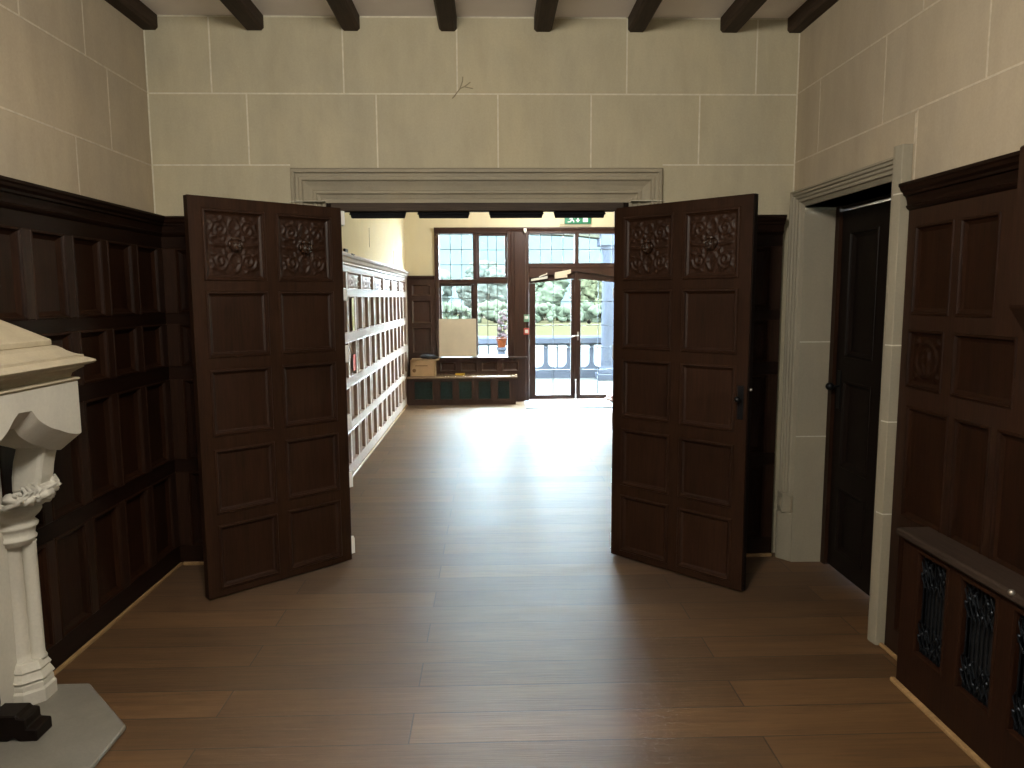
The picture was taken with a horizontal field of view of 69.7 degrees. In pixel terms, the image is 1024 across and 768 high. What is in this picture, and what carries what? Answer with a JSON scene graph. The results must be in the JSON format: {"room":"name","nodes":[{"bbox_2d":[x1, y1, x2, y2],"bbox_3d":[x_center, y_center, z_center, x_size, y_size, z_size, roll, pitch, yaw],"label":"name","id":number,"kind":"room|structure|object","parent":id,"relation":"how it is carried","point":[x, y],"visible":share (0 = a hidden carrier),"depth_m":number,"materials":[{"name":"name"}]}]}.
{"room":"manor house hall","nodes":[
{"label":"manor house hall","id":0,"kind":"room"},
{"bbox_2d":[0,0,153,401],"bbox_3d":[-2.109,-0.056,0.637,0.301,3.183,8.000,0,7,-2],"label":"wall","id":1,"kind":"structure","parent":0,"point":[74,118],"depth_m":3.45,"materials":[{"name":"stone"}]},
{"bbox_2d":[0,175,180,670],"bbox_3d":[-1.901,0.498,0.709,0.092,2.065,7.300,0,7,-2],"label":"panelling","id":2,"kind":"object","parent":1,"relation":"attached to","point":[71,263],"visible":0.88,"depth_m":3.55,"materials":[{"name":"brown wood"}]},
{"bbox_2d":[53,562,182,675],"bbox_3d":[-1.893,1.511,0.851,0.018,0.018,7.245,0,7,-2],"label":"baseboard","id":3,"kind":"structure","parent":1,"relation":"attached to","point":[70,659],"depth_m":3.62,"materials":[{"name":"brown wood"}]},
{"bbox_2d":[341,212,404,269],"bbox_3d":[-1.681,-0.996,8.053,0.302,3.300,6.920,0,7,-2],"label":"wall","id":4,"kind":"structure","parent":0,"point":[381,240],"depth_m":8.40,"materials":[{"name":"beige paint"}]},
{"bbox_2d":[342,251,409,472],"bbox_3d":[-1.486,-0.326,7.977,0.079,1.985,6.560,0,7,-2],"label":"panelling","id":5,"kind":"object","parent":4,"relation":"attached to","point":[377,388],"visible":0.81,"depth_m":7.97,"materials":[{"name":"brown wood"}]},
{"bbox_2d":[352,298,354,330],"bbox_3d":[-1.462,-0.647,6.796,0.002,0.300,0.170,0,7,-2],"label":"paper notice","id":6,"kind":"object","parent":5,"relation":"attached to","point":[353,319],"visible":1,"depth_m":6.77,"materials":[{"name":"yellow paper"}]},
{"bbox_2d":[353,354,355,370],"bbox_3d":[-1.460,-0.203,6.829,0.002,0.150,0.170,0,7,-2],"label":"notice","id":7,"kind":"object","parent":5,"relation":"attached to","point":[354,355],"visible":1,"depth_m":6.80,"materials":[{"name":"red paper"}]},
{"bbox_2d":[353,404,407,476],"bbox_3d":[-1.470,0.670,7.909,0.019,0.022,6.110,0,7,-2],"label":"baseboard","id":8,"kind":"structure","parent":4,"relation":"attached to","point":[404,408],"depth_m":8.00,"materials":[{"name":"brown wood"}]},
{"bbox_2d":[143,15,799,552],"bbox_3d":[0.198,-0.529,4.525,4.540,3.183,0.304,0,7,-2],"label":"wall","id":9,"kind":"structure","parent":0,"point":[232,108],"depth_m":4.24,"materials":[{"name":"stone"}]},
{"bbox_2d":[161,216,203,561],"bbox_3d":[-1.643,0.066,4.336,0.740,2.065,0.092,0,7,-2],"label":"panelling","id":10,"kind":"object","parent":9,"relation":"attached to","point":[173,243],"visible":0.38,"depth_m":4.33,"materials":[{"name":"brown wood"}]},
{"bbox_2d":[183,194,354,599],"bbox_3d":[-1.288,0.062,4.090,0.903,2.103,0.092,-7,9,-43],"label":"door","id":11,"kind":"structure","parent":9,"relation":"in","point":[267,295],"depth_m":4.04,"materials":[{"name":"brown wood"}]},
{"bbox_2d":[289,168,663,206],"bbox_3d":[-0.192,-0.090,4.397,2.166,2.345,0.078,0,7,-2],"label":"door surround","id":12,"kind":"object","parent":9,"relation":"attached to","point":[309,186],"visible":0.48,"depth_m":4.26,"materials":[{"name":"stone"}]},
{"bbox_2d":[326,203,628,512],"bbox_3d":[-0.194,-0.020,4.573,1.774,2.165,0.306,0,7,-2],"label":"door frame","id":13,"kind":"structure","parent":9,"relation":"attached to","point":[357,210],"depth_m":4.31,"materials":[{"name":"brown wood"}]},
{"bbox_2d":[183,553,771,564],"bbox_3d":[-0.193,1.070,4.491,3.590,0.020,0.025,0,7,-2],"label":"baseboard","id":14,"kind":"structure","parent":9,"relation":"attached to","point":[747,554],"depth_m":4.53,"materials":[{"name":"brown wood"}]},
{"bbox_2d":[610,193,758,590],"bbox_3d":[0.918,0.044,4.147,0.905,2.103,0.109,6,9,44],"label":"door","id":15,"kind":"structure","parent":9,"relation":"in","point":[685,271],"depth_m":4.11,"materials":[{"name":"brown wood"}]},
{"bbox_2d":[747,215,786,552],"bbox_3d":[1.245,0.042,4.412,0.707,2.065,0.092,0,7,-2],"label":"panelling","id":16,"kind":"object","parent":9,"relation":"attached to","point":[770,228],"visible":0.24,"depth_m":4.42,"materials":[{"name":"brown wood"}]},
{"bbox_2d":[140,0,806,17],"bbox_3d":[0.121,-1.715,0.506,4.900,0.120,8.000,0,7,-2],"label":"ceiling","id":17,"kind":"structure","parent":0,"point":[464,8],"depth_m":4.05,"materials":[{"name":"paint"}]},
{"bbox_2d":[105,0,157,29],"bbox_3d":[-1.927,-1.597,0.459,0.082,0.081,7.398,0,7,-2],"label":"ceiling beam","id":18,"kind":"structure","parent":17,"relation":"attached to","point":[136,11],"depth_m":3.94,"materials":[{"name":"brown wood"}]},
{"bbox_2d":[220,0,263,30],"bbox_3d":[-1.348,-1.603,0.475,0.106,0.081,7.398,0,7,-2],"label":"ceiling beam","id":19,"kind":"structure","parent":17,"relation":"attached to","point":[245,12],"depth_m":3.94,"materials":[{"name":"brown wood"}]},
{"bbox_2d":[326,0,359,30],"bbox_3d":[-0.806,-1.607,0.490,0.102,0.081,7.398,0,7,-2],"label":"ceiling beam","id":20,"kind":"structure","parent":17,"relation":"attached to","point":[345,12],"depth_m":3.95,"materials":[{"name":"brown wood"}]},
{"bbox_2d":[433,0,456,30],"bbox_3d":[-0.257,-1.612,0.506,0.102,0.081,7.398,0,7,-2],"label":"ceiling beam","id":21,"kind":"structure","parent":17,"relation":"attached to","point":[445,10],"depth_m":3.95,"materials":[{"name":"brown wood"}]},
{"bbox_2d":[534,0,558,31],"bbox_3d":[0.284,-1.617,0.521,0.103,0.081,7.398,0,7,-2],"label":"ceiling beam","id":22,"kind":"structure","parent":17,"relation":"attached to","point":[545,10],"depth_m":3.96,"materials":[{"name":"brown wood"}]},
{"bbox_2d":[628,0,661,31],"bbox_3d":[0.821,-1.621,0.536,0.100,0.081,7.398,0,7,-2],"label":"ceiling beam","id":23,"kind":"structure","parent":17,"relation":"attached to","point":[642,12],"depth_m":3.99,"materials":[{"name":"brown wood"}]},
{"bbox_2d":[720,0,766,32],"bbox_3d":[1.359,-1.626,0.551,0.110,0.081,7.398,0,7,-2],"label":"ceiling beam","id":24,"kind":"structure","parent":17,"relation":"attached to","point":[739,12],"depth_m":4.00,"materials":[{"name":"brown wood"}]},
{"bbox_2d":[787,0,838,32],"bbox_3d":[1.732,-1.629,0.562,0.077,0.081,7.398,0,7,-2],"label":"ceiling beam","id":25,"kind":"structure","parent":17,"relation":"attached to","point":[808,12],"depth_m":4.01,"materials":[{"name":"brown wood"}]},
{"bbox_2d":[404,212,614,358],"bbox_3d":[1.319,-1.410,11.416,5.895,3.300,0.320,0,7,-2],"label":"wall","id":26,"kind":"structure","parent":0,"point":[418,232],"depth_m":11.10,"materials":[{"name":"beige paint"}]},
{"bbox_2d":[407,276,435,373],"bbox_3d":[-1.374,-0.681,11.220,0.418,1.925,0.085,0,7,-2],"label":"panelling","id":27,"kind":"object","parent":26,"relation":"attached to","point":[420,289],"visible":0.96,"depth_m":11.18,"materials":[{"name":"brown wood"}]},
{"bbox_2d":[436,359,525,400],"bbox_3d":[-0.478,-0.063,11.319,1.375,0.665,0.085,0,7,-2],"label":"panelling","id":28,"kind":"object","parent":26,"relation":"attached to","point":[443,366],"visible":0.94,"depth_m":11.27,"materials":[{"name":"brown wood"}]},
{"bbox_2d":[434,227,614,358],"bbox_3d":[0.410,-1.385,11.225,3.162,1.975,0.254,0,7,-2],"label":"window","id":29,"kind":"structure","parent":26,"relation":"in","point":[476,231],"depth_m":11.16,"materials":[{"name":"brown wood"}]},
{"bbox_2d":[439,319,475,356],"bbox_3d":[-0.825,-0.704,11.180,0.563,0.570,0.029,0,7,-2],"label":"leaning board","id":30,"kind":"object","parent":29,"relation":"on","point":[457,337],"visible":1,"depth_m":11.17,"materials":[{"name":"beige cardboard"}]},
{"bbox_2d":[524,315,528,321],"bbox_3d":[0.220,-1.003,11.212,0.080,0.110,0.026,0,7,-2],"label":"button","id":31,"kind":"object","parent":26,"relation":"attached to","point":[526,317],"visible":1,"depth_m":11.20,"materials":[{"name":"green plastic"}]},
{"bbox_2d":[524,328,528,334],"bbox_3d":[0.221,-0.804,11.234,0.084,0.100,0.029,0,7,-2],"label":"fire alarm call point","id":32,"kind":"object","parent":26,"relation":"attached to","point":[526,330],"visible":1,"depth_m":11.22,"materials":[{"name":"red plastic"}]},
{"bbox_2d":[529,269,574,398],"bbox_3d":[0.624,-0.751,11.319,0.714,1.997,0.129,0,7,-2],"label":"door","id":33,"kind":"structure","parent":26,"relation":"in","point":[567,274],"depth_m":11.33,"materials":[{"name":"brown wood"}]},
{"bbox_2d":[511,231,613,400],"bbox_3d":[0.989,-1.058,11.325,2.005,2.625,0.165,0,7,-2],"label":"door frame","id":34,"kind":"structure","parent":26,"relation":"attached to","point":[522,270],"depth_m":11.17,"materials":[{"name":"brown wood"}]},
{"bbox_2d":[564,218,590,223],"bbox_3d":[0.993,-2.485,11.090,0.400,0.135,0.036,0,7,-2],"label":"exit sign","id":35,"kind":"object","parent":26,"relation":"attached to","point":[566,220],"visible":0.57,"depth_m":11.08,"materials":[{"name":"green plastic"}]},
{"bbox_2d":[571,272,613,398],"bbox_3d":[1.304,-0.750,11.348,0.794,1.981,0.110,0,7,-2],"label":"door","id":36,"kind":"structure","parent":26,"relation":"in","point":[578,275],"depth_m":11.33,"materials":[{"name":"brown wood"}]},
{"bbox_2d":[55,399,979,767],"bbox_3d":[1.037,1.150,4.357,6.900,0.120,14.920,0,7,-2],"label":"floor","id":37,"kind":"structure","parent":0,"point":[483,613],"depth_m":3.36,"materials":[{"name":"brown wood"}]},
{"bbox_2d":[0,683,125,767],"bbox_3d":[-1.658,1.369,2.022,0.520,0.022,2.069,0,7,-2],"label":"hearth slab","id":38,"kind":"object","parent":37,"relation":"on","point":[84,728],"visible":0.73,"depth_m":2.68,"materials":[{"name":"stone"}]},
{"bbox_2d":[0,699,51,741],"bbox_3d":[-1.792,1.086,2.240,0.191,0.490,0.935,0,7,-2],"label":"andiron","id":39,"kind":"object","parent":38,"relation":"on","point":[19,721],"visible":1,"depth_m":2.65,"materials":[{"name":"black metal"}]},
{"bbox_2d":[0,320,95,705],"bbox_3d":[-1.812,0.606,1.907,0.410,1.527,2.140,0,7,-2],"label":"chimneypiece","id":40,"kind":"object","parent":38,"relation":"on","point":[40,407],"visible":1,"depth_m":2.79,"materials":[{"name":"stone"}]},
{"bbox_2d":[0,320,50,350],"bbox_3d":[-1.844,-0.094,1.849,0.200,0.122,1.960,0,7,-2],"label":"hood","id":41,"kind":"object","parent":40,"relation":"attached to","point":[12,337],"depth_m":2.70,"materials":[{"name":"stone"}]},
{"bbox_2d":[406,374,516,404],"bbox_3d":[-0.748,0.082,11.114,1.650,0.430,0.348,0,7,-2],"label":"window bench","id":42,"kind":"object","parent":37,"relation":"on","point":[440,389],"visible":1,"depth_m":10.98,"materials":[{"name":"brown wood"}]},
{"bbox_2d":[410,358,439,375],"bbox_3d":[-1.305,-0.257,11.073,0.431,0.255,0.340,0,7,-2],"label":"cardboard box","id":43,"kind":"object","parent":42,"relation":"on","point":[418,366],"visible":0.97,"depth_m":10.96,"materials":[{"name":"brown cardboard"}]},
{"bbox_2d":[420,354,437,358],"bbox_3d":[-1.244,-0.414,11.049,0.280,0.080,0.223,0,7,-2],"label":"bag","id":44,"kind":"object","parent":43,"relation":"on","point":[423,356],"visible":1,"depth_m":10.99,"materials":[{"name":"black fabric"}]},
{"bbox_2d":[524,400,612,408],"bbox_3d":[1.083,0.298,10.977,1.780,0.012,0.740,0,7,-2],"label":"door mat","id":45,"kind":"object","parent":37,"relation":"on","point":[548,403],"visible":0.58,"depth_m":10.90,"materials":[{"name":"beige fabric"}]},
{"bbox_2d":[604,394,612,401],"bbox_3d":[1.640,0.194,11.158,0.468,0.145,0.291,1,7,10],"label":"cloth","id":46,"kind":"object","parent":45,"relation":"on","point":[609,397],"visible":0.23,"depth_m":11.11,"materials":[{"name":"white fabric"}]},
{"bbox_2d":[890,527,1023,767],"bbox_3d":[1.671,1.051,1.818,0.144,0.667,2.465,0,7,-2],"label":"radiator cover","id":47,"kind":"object","parent":37,"relation":"on","point":[960,653],"depth_m":2.63,"materials":[{"name":"brown wood"}]},
{"bbox_2d":[911,549,949,677],"bbox_3d":[1.608,0.874,2.815,0.025,0.429,0.200,0,7,-2],"label":"grille","id":48,"kind":"object","parent":47,"relation":"attached to","point":[939,670],"depth_m":2.84,"materials":[{"name":"black metal"}]},
{"bbox_2d":[953,575,999,717],"bbox_3d":[1.616,0.905,2.552,0.025,0.429,0.200,0,7,-2],"label":"grille","id":49,"kind":"object","parent":47,"relation":"attached to","point":[987,709],"depth_m":2.57,"materials":[{"name":"black metal"}]},
{"bbox_2d":[1003,605,1023,746],"bbox_3d":[1.624,0.936,2.289,0.025,0.429,0.200,0,7,-2],"label":"grille","id":50,"kind":"object","parent":47,"relation":"attached to","point":[1015,632],"depth_m":2.37,"materials":[{"name":"black metal"}]},
{"bbox_2d":[791,0,1023,512],"bbox_3d":[2.183,-0.075,0.609,0.801,3.183,7.700,0,7,-2],"label":"wall","id":51,"kind":"structure","parent":0,"point":[942,78],"depth_m":3.13,"materials":[{"name":"stone"}]},
{"bbox_2d":[775,144,912,644],"bbox_3d":[1.790,0.022,3.832,0.326,2.236,1.171,0,7,-2],"label":"door surround","id":52,"kind":"object","parent":51,"relation":"attached to","point":[815,233],"visible":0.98,"depth_m":4.25,"materials":[{"name":"stone"}]},
{"bbox_2d":[825,200,890,595],"bbox_3d":[1.879,0.100,3.829,0.129,2.060,0.900,0,7,-2],"label":"door","id":53,"kind":"structure","parent":52,"relation":"attached to","point":[865,238],"depth_m":4.04,"materials":[{"name":"brown wood"}]},
{"bbox_2d":[879,642,896,660],"bbox_3d":[1.697,1.211,3.225,0.017,0.018,0.300,0,7,-2],"label":"baseboard","id":54,"kind":"structure","parent":51,"relation":"attached to","point":[892,654],"depth_m":3.30,"materials":[{"name":"brown wood"}]},
{"bbox_2d":[884,145,1023,654],"bbox_3d":[1.762,0.533,0.213,0.125,2.072,6.095,0,7,-2],"label":"panelling","id":55,"kind":"object","parent":51,"relation":"attached to","point":[959,465],"visible":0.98,"depth_m":2.79,"materials":[{"name":"brown wood"}]},
{"label":"outside","id":56,"kind":"structure","parent":0,"visible":0},
{"bbox_2d":[439,235,602,308],"bbox_3d":[6.073,-21.778,132.592,160.000,17.178,32.000,0,7,-2],"label":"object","id":57,"kind":"structure","parent":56,"point":[486,252],"depth_m":116.43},
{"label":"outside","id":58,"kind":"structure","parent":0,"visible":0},
{"bbox_2d":[446,315,600,335],"bbox_3d":[3.483,-4.454,52.464,130.000,0.260,45.000,0,7,-2],"label":"lawn","id":59,"kind":"structure","parent":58,"point":[594,328],"depth_m":37.38,"materials":[{"name":"plant"}]},
{"bbox_2d":[440,269,452,302],"bbox_3d":[-6.053,-6.666,52.345,4.124,4.555,3.866,-6,9,-38],"label":"tree","id":60,"kind":"object","parent":59,"relation":"on","point":[444,274],"visible":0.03,"depth_m":52.45,"materials":[{"name":"green plant"}]},
{"bbox_2d":[456,260,506,317],"bbox_3d":[-2.136,-7.429,57.422,4.625,4.565,3.926,0,7,-2],"label":"tree","id":61,"kind":"object","parent":59,"relation":"on","point":[485,270],"visible":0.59,"depth_m":56.34,"materials":[{"name":"green plant"}]},
{"bbox_2d":[442,299,601,322],"bbox_3d":[1.028,-4.538,46.794,33.855,1.793,1.618,0,7,-2],"label":"hedge","id":62,"kind":"object","parent":59,"relation":"on","point":[589,311],"visible":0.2,"depth_m":46.48,"materials":[{"name":"green plant"}]},
{"bbox_2d":[531,262,569,319],"bbox_3d":[2.120,-6.382,51.703,3.877,4.394,4.013,0,7,-2],"label":"tree","id":63,"kind":"object","parent":59,"relation":"on","point":[550,290],"visible":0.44,"depth_m":50.22,"materials":[{"name":"green plant"}]},
{"bbox_2d":[569,279,601,304],"bbox_3d":[6.077,-6.717,53.823,3.889,4.191,3.652,0,7,-2],"label":"tree","id":64,"kind":"object","parent":59,"relation":"on","point":[589,288],"visible":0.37,"depth_m":52.35,"materials":[{"name":"green plant"}]},
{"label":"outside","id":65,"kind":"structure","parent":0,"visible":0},
{"bbox_2d":[479,345,612,393],"bbox_3d":[1.404,-0.764,20.915,22.000,0.180,18.380,0,7,-2],"label":"terrace","id":66,"kind":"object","parent":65,"point":[543,385],"visible":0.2,"depth_m":14.62,"materials":[{"name":"grey stone"}]},
{"bbox_2d":[496,312,506,354],"bbox_3d":[-0.200,-0.727,14.113,0.240,1.365,0.240,0,7,-2],"label":"flower pot","id":67,"kind":"object","parent":66,"relation":"on","point":[501,342],"visible":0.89,"depth_m":14.04,"materials":[{"name":"ceramic"}]},
{"bbox_2d":[478,335,600,377],"bbox_3d":[1.139,-0.548,14.777,10.120,0.837,0.280,0,7,-2],"label":"parapet","id":68,"kind":"object","parent":66,"relation":"on","point":[544,371],"visible":0.15,"depth_m":14.71,"materials":[{"name":"stone"}]},
{"bbox_2d":[595,234,613,380],"bbox_3d":[1.885,-1.492,14.284,0.460,2.820,0.460,0,7,-2],"label":"pillar","id":69,"kind":"structure","parent":66,"relation":"on","point":[607,317],"depth_m":14.19,"materials":[{"name":"stone"}]},
{"bbox_3d":[-3.513,-1.445,14.132,0.460,2.820,0.460,0,7,-2],"label":"pillar","id":70,"kind":"structure","parent":66,"relation":"on","visible":0},
{"bbox_2d":[439,234,599,238],"bbox_3d":[0.578,-2.940,14.075,14.000,0.320,0.360,0,7,-2],"label":"beam","id":71,"kind":"structure","parent":70,"relation":"on","point":[592,236],"depth_m":14.02,"materials":[{"name":"white"}]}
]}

